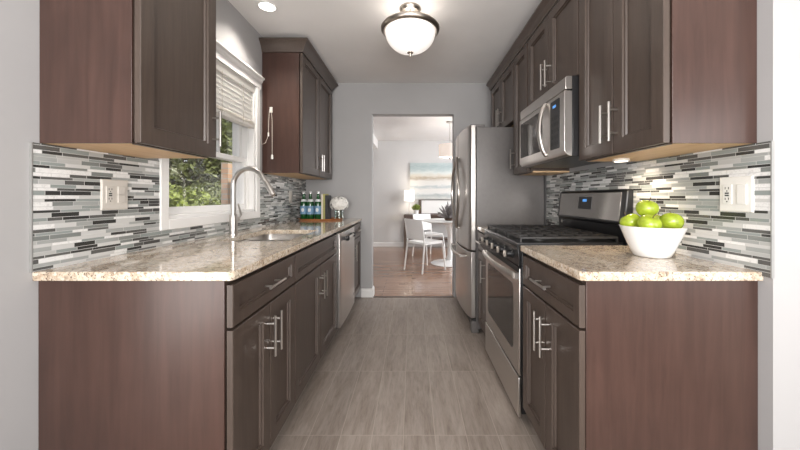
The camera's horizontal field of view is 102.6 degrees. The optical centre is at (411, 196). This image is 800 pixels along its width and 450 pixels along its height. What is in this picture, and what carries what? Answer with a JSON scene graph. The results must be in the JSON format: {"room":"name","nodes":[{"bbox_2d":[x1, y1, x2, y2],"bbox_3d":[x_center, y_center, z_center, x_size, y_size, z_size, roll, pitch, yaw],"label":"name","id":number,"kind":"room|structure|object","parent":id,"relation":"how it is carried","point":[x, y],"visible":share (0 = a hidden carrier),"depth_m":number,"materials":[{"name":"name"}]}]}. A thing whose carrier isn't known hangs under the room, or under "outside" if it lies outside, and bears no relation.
{"room":"kitchen","nodes":[
{"label":"kitchen","id":0,"kind":"room"},
{"bbox_2d":[0,0,304,449],"bbox_3d":[-2.616,-0.081,2.100,2.767,2.475,3.200,0,0,0],"label":"wall","id":1,"kind":"structure","parent":0,"point":[19,19],"depth_m":1.01,"materials":[{"name":"grey paint"}]},
{"bbox_2d":[29,142,32,271],"bbox_3d":[-1.228,0.033,1.032,0.009,0.420,0.004,0,0,0],"label":"trim","id":2,"kind":"structure","parent":1,"relation":"attached to","point":[30,143],"depth_m":1.03,"materials":[{"name":"grey metal"}]},
{"bbox_2d":[40,0,221,157],"bbox_3d":[-1.046,-0.683,1.266,0.372,1.010,0.417,0,0,0],"label":"upper cabinet","id":3,"kind":"object","parent":1,"relation":"attached to","point":[134,78],"visible":1,"depth_m":1.06,"materials":[{"name":"brown wood"}]},
{"bbox_2d":[33,142,305,271],"bbox_3d":[-1.229,0.025,2.367,0.008,0.436,2.666,0,0,0],"label":"backsplash","id":4,"kind":"structure","parent":1,"relation":"attached to","point":[70,227],"depth_m":1.25,"materials":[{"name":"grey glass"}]},
{"bbox_2d":[100,179,127,209],"bbox_3d":[-1.220,-0.009,1.316,0.010,0.123,0.118,0,0,0],"label":"outlet plate","id":5,"kind":"object","parent":4,"relation":"attached to","point":[113,193],"visible":1,"depth_m":1.31,"materials":[{"name":"beige plastic"}]},
{"bbox_2d":[106,186,113,202],"bbox_3d":[-1.218,-0.009,1.291,0.003,0.068,0.033,0,0,0],"label":"receptacle","id":6,"kind":"object","parent":5,"relation":"attached to","point":[109,189],"depth_m":1.29,"materials":[{"name":"beige plastic"}]},
{"bbox_2d":[118,187,124,194],"bbox_3d":[-1.217,-0.027,1.341,0.004,0.033,0.033,0,0,0],"label":"switch","id":7,"kind":"object","parent":5,"relation":"attached to","point":[121,190],"depth_m":1.34,"materials":[{"name":"beige plastic"}]},
{"bbox_2d":[118,195,124,202],"bbox_3d":[-1.217,0.008,1.341,0.004,0.033,0.033,0,0,0],"label":"switch","id":8,"kind":"object","parent":5,"relation":"attached to","point":[121,198],"depth_m":1.34,"materials":[{"name":"beige plastic"}]},
{"bbox_2d":[289,191,291,202],"bbox_3d":[-1.220,-0.003,3.224,0.010,0.120,0.077,0,0,0],"label":"outlet plate","id":9,"kind":"object","parent":4,"relation":"attached to","point":[290,192],"visible":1,"depth_m":3.21,"materials":[{"name":"beige plastic"}]},
{"bbox_2d":[158,40,264,230],"bbox_3d":[-1.294,-0.396,2.060,0.218,1.119,1.038,0,0,0],"label":"window","id":10,"kind":"structure","parent":1,"relation":"in","point":[245,141],"depth_m":2.31,"materials":[{"name":"white paint"}]},
{"bbox_2d":[216,60,254,127],"bbox_3d":[-1.247,-0.700,2.060,0.052,0.334,0.866,0,0,0],"label":"window blind","id":11,"kind":"object","parent":10,"relation":"attached to","point":[233,92],"visible":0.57,"depth_m":2.22,"materials":[{"name":"white plastic"}]},
{"bbox_2d":[262,53,331,178],"bbox_3d":[-1.046,-0.693,3.115,0.372,0.991,0.970,0,0,0],"label":"upper cabinet","id":12,"kind":"object","parent":1,"relation":"attached to","point":[299,140],"visible":0.93,"depth_m":2.63,"materials":[{"name":"brown wood"}]},
{"bbox_2d":[259,37,337,91],"bbox_3d":[-1.037,-1.236,3.115,0.390,0.094,1.086,0,0,0],"label":"crown molding","id":13,"kind":"structure","parent":12,"relation":"attached to","point":[268,44],"depth_m":2.62,"materials":[{"name":"brown wood"}]},
{"bbox_2d":[228,0,558,140],"bbox_3d":[0.000,-1.358,2.490,8.000,0.080,10.180,0,0,0],"label":"ceiling","id":14,"kind":"structure","parent":0,"point":[473,38],"depth_m":2.66,"materials":[{"name":"white paint"}]},
{"bbox_2d":[257,0,277,11],"bbox_3d":[-1.000,-1.314,2.210,0.132,0.006,0.132,0,0,0],"label":"recessed light","id":15,"kind":"object","parent":14,"relation":"in","point":[267,6],"visible":1,"depth_m":2.21,"materials":[{"name":"white paint"}]},
{"bbox_2d":[381,2,439,56],"bbox_3d":[-0.012,-1.147,2.238,0.410,0.340,0.410,0,0,0],"label":"ceiling light","id":16,"kind":"object","parent":14,"relation":"attached to","point":[409,35],"visible":1,"depth_m":2.13,"materials":[{"name":"white glass"}]},
{"bbox_2d":[439,121,451,159],"bbox_3d":[0.665,-0.984,5.600,0.400,0.668,0.400,0,0,0],"label":"pendant light","id":17,"kind":"object","parent":14,"relation":"hanging from","point":[445,150],"visible":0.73,"depth_m":5.45,"materials":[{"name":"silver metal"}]},
{"bbox_2d":[305,83,490,296],"bbox_3d":[0.504,-0.081,3.760,4.475,2.475,0.120,0,0,0],"label":"wall","id":18,"kind":"structure","parent":0,"point":[354,105],"depth_m":3.70,"materials":[{"name":"grey paint"}]},
{"bbox_2d":[361,286,374,296],"bbox_3d":[-0.516,1.107,3.752,0.138,0.100,0.136,0,0,0],"label":"baseboard","id":19,"kind":"structure","parent":18,"relation":"attached to","point":[365,292],"depth_m":3.68,"materials":[{"name":"white paint"}]},
{"bbox_2d":[373,296,453,296],"bbox_3d":[0.009,1.154,3.700,0.945,0.006,0.024,0,0,0],"label":"trim","id":20,"kind":"structure","parent":18,"relation":"attached to","point":[373,296],"depth_m":3.70,"materials":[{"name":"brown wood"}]},
{"bbox_2d":[269,247,544,449],"bbox_3d":[0.000,1.182,2.440,8.000,0.050,10.080,0,0,0],"label":"floor","id":21,"kind":"structure","parent":0,"point":[399,373],"depth_m":2.01,"materials":[{"name":"beige wood"}]},
{"bbox_2d":[39,254,294,449],"bbox_3d":[-0.892,0.715,1.337,0.680,0.884,0.565,0,0,0],"label":"base cabinet","id":22,"kind":"object","parent":21,"relation":"on","point":[124,365],"visible":0.94,"depth_m":1.05,"materials":[{"name":"brown wood"}]},
{"bbox_2d":[290,234,336,402],"bbox_3d":[-0.892,0.715,2.076,0.680,0.884,0.908,0,0,0],"label":"base cabinet","id":23,"kind":"object","parent":21,"relation":"on","point":[315,284],"visible":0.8,"depth_m":1.97,"materials":[{"name":"brown wood"}]},
{"bbox_2d":[32,218,361,280],"bbox_3d":[-0.907,0.258,2.368,0.650,0.030,2.662,0,0,0],"label":"countertop","id":24,"kind":"structure","parent":23,"relation":"on","point":[225,257],"depth_m":1.26,"materials":[{"name":"beige stone"}]},
{"bbox_2d":[229,166,275,234],"bbox_3d":[-1.023,0.023,2.044,0.304,0.440,0.104,0,0,18],"label":"faucet","id":25,"kind":"object","parent":24,"relation":"on","point":[234,218],"visible":0.99,"depth_m":2.04,"materials":[{"name":"silver metal"}]},
{"bbox_2d":[241,234,305,240],"bbox_3d":[-0.882,0.360,2.060,0.405,0.172,0.620,0,0,0],"label":"sink","id":26,"kind":"object","parent":24,"relation":"in","point":[267,237],"visible":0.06,"depth_m":2.37,"materials":[{"name":"metal"}]},
{"bbox_2d":[298,217,342,220],"bbox_3d":[-0.965,0.234,3.400,0.476,0.017,0.284,0,0,0],"label":"serving tray","id":27,"kind":"object","parent":24,"relation":"on","point":[332,218],"visible":0.75,"depth_m":3.28,"materials":[{"name":"brown wood"}]},
{"bbox_2d":[300,191,306,218],"bbox_3d":[-1.140,0.087,3.374,0.075,0.296,0.076,0,0,0],"label":"water bottle","id":28,"kind":"object","parent":27,"relation":"on","point":[303,204],"visible":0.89,"depth_m":3.35,"materials":[{"name":"green glass"}]},
{"bbox_2d":[307,191,313,218],"bbox_3d":[-1.064,0.087,3.351,0.075,0.296,0.076,0,0,0],"label":"water bottle","id":29,"kind":"object","parent":27,"relation":"on","point":[310,203],"visible":0.97,"depth_m":3.32,"materials":[{"name":"green glass"}]},
{"bbox_2d":[314,191,320,218],"bbox_3d":[-0.990,0.087,3.374,0.075,0.296,0.076,0,0,0],"label":"water bottle","id":30,"kind":"object","parent":27,"relation":"on","point":[317,205],"visible":0.87,"depth_m":3.35,"materials":[{"name":"green glass"}]},
{"bbox_2d":[321,194,322,218],"bbox_3d":[-0.942,0.104,3.420,0.017,0.262,0.140,0,0,0],"label":"book","id":31,"kind":"object","parent":27,"relation":"on","point":[321,194],"visible":0.32,"depth_m":3.35,"materials":[{"name":"beige paper"}]},
{"bbox_2d":[323,194,328,218],"bbox_3d":[-0.920,0.101,3.417,0.021,0.268,0.145,0,0,0],"label":"book","id":32,"kind":"object","parent":27,"relation":"on","point":[323,194],"visible":0.52,"depth_m":3.35,"materials":[{"name":"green paper"}]},
{"bbox_2d":[325,195,330,218],"bbox_3d":[-0.894,0.109,3.417,0.025,0.252,0.145,0,0,0],"label":"book","id":33,"kind":"object","parent":27,"relation":"on","point":[327,197],"visible":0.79,"depth_m":3.35,"materials":[{"name":"black paper"}]},
{"bbox_3d":[-0.770,0.189,3.385,0.096,0.092,0.096,0,0,0],"label":"glass vase","id":34,"kind":"object","parent":27,"relation":"on","visible":0},
{"bbox_2d":[330,196,348,216],"bbox_3d":[-0.770,0.104,3.385,0.197,0.222,0.183,0,0,0],"label":"bunch","id":35,"kind":"object","parent":34,"relation":"in","point":[339,203],"visible":1,"depth_m":3.33,"materials":[{"name":"white plant"}]},
{"bbox_2d":[334,226,355,327],"bbox_3d":[-0.861,0.721,2.865,0.684,0.868,0.640,0,0,0],"label":"dishwasher","id":36,"kind":"object","parent":21,"relation":"on","point":[345,237],"visible":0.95,"depth_m":2.69,"materials":[{"name":"silver metal"}]},
{"bbox_2d":[351,222,361,298],"bbox_3d":[-0.892,0.715,3.447,0.680,0.884,0.495,0,0,0],"label":"base cabinet","id":37,"kind":"object","parent":21,"relation":"on","point":[357,226],"visible":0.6,"depth_m":3.53,"materials":[{"name":"brown wood"}]},
{"bbox_2d":[404,218,445,273],"bbox_3d":[0.195,0.749,5.103,0.547,0.819,0.454,0,0,-40],"label":"dining chair","id":38,"kind":"object","parent":21,"relation":"on","point":[414,229],"visible":1,"depth_m":4.97,"materials":[{"name":"white paint"}]},
{"bbox_2d":[404,214,447,248],"bbox_3d":[0.532,0.778,7.277,1.435,0.757,0.355,0,0,0],"label":"console table","id":39,"kind":"object","parent":21,"relation":"on","point":[405,215],"visible":0.34,"depth_m":7.11,"materials":[{"name":"brown wood"}]},
{"bbox_2d":[404,190,413,214],"bbox_3d":[-0.065,0.121,7.270,0.232,0.558,0.231,0,0,0],"label":"table lamp","id":40,"kind":"object","parent":39,"relation":"on","point":[408,194],"visible":1,"depth_m":7.17,"materials":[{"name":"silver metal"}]},
{"bbox_2d":[412,204,419,213],"bbox_3d":[0.096,0.277,7.193,0.216,0.246,0.208,0,0,0],"label":"potted plant","id":41,"kind":"object","parent":39,"relation":"on","point":[416,206],"visible":0.98,"depth_m":7.14,"materials":[{"name":"green plant"}]},
{"bbox_2d":[406,237,447,239],"bbox_3d":[0.532,0.945,7.277,1.411,0.025,0.331,0,0,0],"label":"shelf","id":42,"kind":"object","parent":39,"relation":"attached to","point":[437,238],"depth_m":7.19,"materials":[{"name":"wood"}]},
{"bbox_2d":[418,200,450,213],"bbox_3d":[0.675,0.231,7.420,1.050,0.338,0.040,0,0,0],"label":"framed panel","id":43,"kind":"object","parent":39,"relation":"on","point":[426,206],"visible":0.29,"depth_m":7.42,"materials":[{"name":"white wood"}]},
{"bbox_2d":[412,214,445,257],"bbox_3d":[0.316,0.749,6.202,0.454,0.819,0.547,0,0,-32],"label":"dining chair","id":44,"kind":"object","parent":21,"relation":"on","point":[426,226],"visible":0.67,"depth_m":6.37,"materials":[{"name":"white paint"}]},
{"bbox_2d":[422,218,451,266],"bbox_3d":[0.665,0.780,5.600,1.006,0.753,1.006,0,0,0],"label":"dining table","id":45,"kind":"object","parent":21,"relation":"on","point":[448,224],"visible":0.56,"depth_m":5.54,"materials":[{"name":"white paint"}]},
{"bbox_2d":[437,201,451,220],"bbox_3d":[0.637,0.236,5.543,0.476,0.336,0.489,0,0,44],"label":"spiky succulent","id":46,"kind":"object","parent":45,"relation":"on","point":[447,215],"visible":0.7,"depth_m":5.48,"materials":[{"name":"green plant"}]},
{"bbox_2d":[475,231,486,333],"bbox_3d":[0.827,0.715,2.535,0.628,0.884,0.300,0,0,0],"label":"base cabinet","id":47,"kind":"object","parent":21,"relation":"on","point":[481,246],"visible":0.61,"depth_m":2.58,"materials":[{"name":"brown wood"}]},
{"bbox_2d":[477,226,487,232],"bbox_3d":[0.844,0.258,2.535,0.595,0.030,0.310,0,0,0],"label":"countertop","id":48,"kind":"structure","parent":47,"relation":"on","point":[480,228],"depth_m":2.55,"materials":[{"name":"beige stone"}]},
{"bbox_2d":[450,124,543,332],"bbox_3d":[0.759,0.269,3.148,0.725,1.776,0.873,0,0,0],"label":"refrigerator","id":49,"kind":"object","parent":21,"relation":"on","point":[488,192],"visible":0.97,"depth_m":2.71,"materials":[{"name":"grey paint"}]},
{"bbox_2d":[481,189,632,416],"bbox_3d":[0.809,0.557,2.000,0.642,1.200,0.744,0,0,0],"label":"gas range","id":50,"kind":"object","parent":21,"relation":"on","point":[586,217],"visible":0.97,"depth_m":1.84,"materials":[{"name":"silver metal"}]},
{"bbox_2d":[484,228,622,245],"bbox_3d":[0.805,0.242,2.000,0.539,0.019,0.744,0,0,0],"label":"cooktop","id":51,"kind":"object","parent":50,"relation":"in","point":[505,238],"depth_m":1.71,"materials":[{"name":"black metal"}]},
{"bbox_2d":[523,255,757,449],"bbox_3d":[0.827,0.715,1.327,0.628,0.884,0.545,0,0,0],"label":"base cabinet","id":52,"kind":"object","parent":21,"relation":"on","point":[608,365],"visible":0.93,"depth_m":1.05,"materials":[{"name":"brown wood"}]},
{"bbox_2d":[521,245,762,280],"bbox_3d":[0.844,0.258,1.325,0.595,0.030,0.575,0,0,0],"label":"countertop","id":53,"kind":"structure","parent":52,"relation":"on","point":[581,262],"depth_m":1.14,"materials":[{"name":"beige stone"}]},
{"bbox_2d":[619,224,687,258],"bbox_3d":[0.985,0.180,1.315,0.229,0.124,0.229,0,0,0],"label":"fruit bowl","id":54,"kind":"object","parent":53,"relation":"on","point":[658,243],"visible":0.91,"depth_m":1.25,"materials":[{"name":"white ceramic"}]},
{"bbox_2d":[619,212,639,226],"bbox_3d":[0.925,0.104,1.355,0.080,0.080,0.080,0,0,0],"label":"apple","id":55,"kind":"object","parent":54,"relation":"in","point":[631,219],"visible":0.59,"depth_m":1.33,"materials":[{"name":"green food"}]},
{"bbox_2d":[635,197,658,215],"bbox_3d":[0.974,0.043,1.325,0.081,0.082,0.080,0,0,0],"label":"apple","id":56,"kind":"object","parent":54,"relation":"in","point":[643,207],"visible":0.8,"depth_m":1.30,"materials":[{"name":"green food"}]},
{"bbox_2d":[637,214,662,227],"bbox_3d":[0.938,0.104,1.263,0.081,0.080,0.079,0,0,0],"label":"apple","id":57,"kind":"object","parent":54,"relation":"in","point":[646,221],"visible":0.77,"depth_m":1.24,"materials":[{"name":"green food"}]},
{"bbox_2d":[659,211,684,227],"bbox_3d":[1.034,0.096,1.276,0.080,0.081,0.080,0,0,0],"label":"apple","id":58,"kind":"object","parent":54,"relation":"in","point":[669,220],"visible":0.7,"depth_m":1.25,"materials":[{"name":"green food"}]},
{"bbox_2d":[373,141,451,241],"bbox_3d":[0.500,-0.081,7.530,4.400,2.475,0.100,0,0,0],"label":"wall","id":59,"kind":"structure","parent":0,"point":[392,160],"depth_m":7.48,"materials":[{"name":"paint"}]},
{"bbox_2d":[373,134,377,148],"bbox_3d":[-1.250,-1.223,5.940,0.900,0.190,3.080,0,0,0],"label":"trim","id":60,"kind":"structure","parent":59,"relation":"attached to","point":[375,141],"depth_m":7.01,"materials":[{"name":"white paint"}]},
{"bbox_2d":[373,242,447,246],"bbox_3d":[0.500,1.107,7.472,4.400,0.100,0.016,0,0,0],"label":"baseboard","id":61,"kind":"structure","parent":59,"relation":"attached to","point":[375,244],"depth_m":7.46,"materials":[{"name":"white paint"}]},
{"bbox_2d":[410,163,451,198],"bbox_3d":[0.608,-0.375,7.462,1.305,0.840,0.035,0,0,0],"label":"seascape painting","id":62,"kind":"object","parent":59,"relation":"attached to","point":[427,180],"visible":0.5,"depth_m":7.45,"materials":[{"name":"paint"}]},
{"bbox_2d":[544,0,799,449],"bbox_3d":[2.571,-0.081,2.356,2.858,2.475,2.688,0,0,0],"label":"wall","id":63,"kind":"structure","parent":0,"point":[778,21],"depth_m":1.01,"materials":[{"name":"grey paint"}]},
{"bbox_2d":[491,61,513,126],"bbox_3d":[0.968,-0.875,3.010,0.347,0.495,0.750,0,0,0],"label":"upper cabinet","id":64,"kind":"object","parent":63,"relation":"attached to","point":[502,94],"visible":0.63,"depth_m":2.94,"materials":[{"name":"brown wood"}]},
{"bbox_2d":[510,43,568,174],"bbox_3d":[0.968,-0.650,2.475,0.347,0.945,0.310,0,0,0],"label":"upper cabinet","id":65,"kind":"object","parent":63,"relation":"attached to","point":[521,61],"visible":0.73,"depth_m":2.50,"materials":[{"name":"brown wood"}]},
{"bbox_2d":[528,0,578,105],"bbox_3d":[0.968,-0.869,1.957,0.347,0.508,0.702,0,0,0],"label":"upper cabinet","id":66,"kind":"object","parent":63,"relation":"attached to","point":[553,49],"visible":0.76,"depth_m":1.89,"materials":[{"name":"brown wood"}]},
{"bbox_2d":[520,75,606,167],"bbox_3d":[0.921,-0.408,1.939,0.417,0.406,0.666,0,0,0],"label":"microwave","id":67,"kind":"object","parent":66,"relation":"attached to","point":[549,126],"visible":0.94,"depth_m":1.77,"materials":[{"name":"silver metal"}]},
{"bbox_2d":[546,141,769,277],"bbox_3d":[1.138,0.040,1.856,0.008,0.434,1.688,0,0,0],"label":"backsplash","id":68,"kind":"structure","parent":63,"relation":"attached to","point":[686,185],"depth_m":1.25,"materials":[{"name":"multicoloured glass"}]},
{"bbox_2d":[720,176,753,212],"bbox_3d":[1.129,-0.009,1.118,0.010,0.123,0.116,0,0,0],"label":"outlet plate","id":69,"kind":"object","parent":68,"relation":"attached to","point":[736,193],"visible":1,"depth_m":1.11,"materials":[{"name":"white plastic"}]},
{"bbox_2d":[723,185,731,203],"bbox_3d":[1.127,-0.009,1.144,0.003,0.068,0.033,0,0,0],"label":"receptacle","id":70,"kind":"object","parent":69,"relation":"attached to","point":[727,189],"depth_m":1.14,"materials":[{"name":"white plastic"}]},
{"bbox_2d":[736,184,746,203],"bbox_3d":[1.126,-0.009,1.093,0.004,0.068,0.033,0,0,0],"label":"switch","id":71,"kind":"object","parent":69,"relation":"attached to","point":[741,189],"depth_m":1.09,"materials":[{"name":"white plastic"}]},
{"bbox_2d":[579,0,756,160],"bbox_3d":[0.968,-0.650,1.331,0.347,0.945,0.545,0,0,0],"label":"upper cabinet","id":72,"kind":"object","parent":63,"relation":"attached to","point":[658,78],"visible":0.99,"depth_m":1.07,"materials":[{"name":"brown wood"}]},
{"bbox_2d":[486,0,557,90],"bbox_3d":[0.968,-1.163,2.221,0.347,0.080,2.407,0,0,0],"label":"crown molding","id":73,"kind":"structure","parent":72,"relation":"on","point":[545,6],"depth_m":2.33,"materials":[{"name":"brown wood"}]},
{"bbox_2d":[612,158,629,161],"bbox_3d":[0.980,-0.172,1.500,0.072,0.012,0.072,0,0,0],"label":"puck light","id":74,"kind":"object","parent":72,"relation":"attached to","point":[620,159],"visible":1,"depth_m":1.48,"materials":[{"name":"white plastic"}]},
{"bbox_2d":[770,141,774,278],"bbox_3d":[1.137,0.040,1.010,0.009,0.434,0.004,0,0,0],"label":"trim","id":75,"kind":"structure","parent":63,"relation":"attached to","point":[772,143],"depth_m":1.01,"materials":[{"name":"grey metal"}]},
{"label":"outside","id":76,"kind":"structure","parent":0,"visible":0},
{"bbox_3d":[-8.702,1.432,10.530,14.597,0.050,18.940,0,0,0],"label":"garden","id":77,"kind":"object","parent":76,"visible":0},
{"bbox_2d":[169,158,185,201],"bbox_3d":[-6.876,-0.676,7.311,2.903,4.195,2.666,0,0,0],"label":"bush","id":78,"kind":"object","parent":77,"relation":"on","point":[174,166],"visible":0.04,"depth_m":7.69,"materials":[{"name":"green plant"}]},
{"bbox_2d":[169,182,220,206],"bbox_3d":[-3.945,0.598,5.206,1.858,1.678,1.914,0,0,0],"label":"bush","id":79,"kind":"object","parent":77,"relation":"on","point":[177,201],"visible":0.06,"depth_m":5.23,"materials":[{"name":"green plant"}]},
{"bbox_2d":[169,180,220,204],"bbox_3d":[-4.521,0.519,7.091,1.863,1.811,1.943,0,0,0],"label":"bush","id":80,"kind":"object","parent":77,"relation":"on","point":[214,190],"visible":0.04,"depth_m":6.88,"materials":[{"name":"green plant"}]},
{"bbox_2d":[169,118,231,205],"bbox_3d":[-7.094,-0.978,10.163,2.844,4.861,2.704,0,0,-33],"label":"bush","id":81,"kind":"object","parent":77,"relation":"on","point":[190,174],"visible":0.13,"depth_m":9.73,"materials":[{"name":"green plant"}]},
{"bbox_2d":[196,119,231,177],"bbox_3d":[-7.313,-1.240,13.008,2.892,5.450,2.720,0,0,0],"label":"bush","id":82,"kind":"object","parent":77,"relation":"on","point":[222,119],"visible":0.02,"depth_m":12.37,"materials":[{"name":"green plant"}]},
{"bbox_2d":[221,162,231,204],"bbox_3d":[-2.730,0.452,4.725,0.100,1.910,0.130,0,0,0],"label":"brick pier","id":83,"kind":"structure","parent":77,"relation":"on","point":[226,168],"depth_m":4.66,"materials":[{"name":"brick"}]},
{"bbox_3d":[-1.157,-0.716,2.616,0.022,0.045,0.023,0,0,0],"label":"hook","id":84,"kind":"object","parent":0,"visible":0},
{"bbox_2d":[260,108,272,158],"bbox_3d":[-1.195,-0.517,2.598,0.121,0.419,0.058,0,0,-41],"label":"blind cord","id":85,"kind":"object","parent":84,"relation":"hanging from","point":[270,108],"visible":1,"depth_m":2.61,"materials":[{"name":"white plastic"}]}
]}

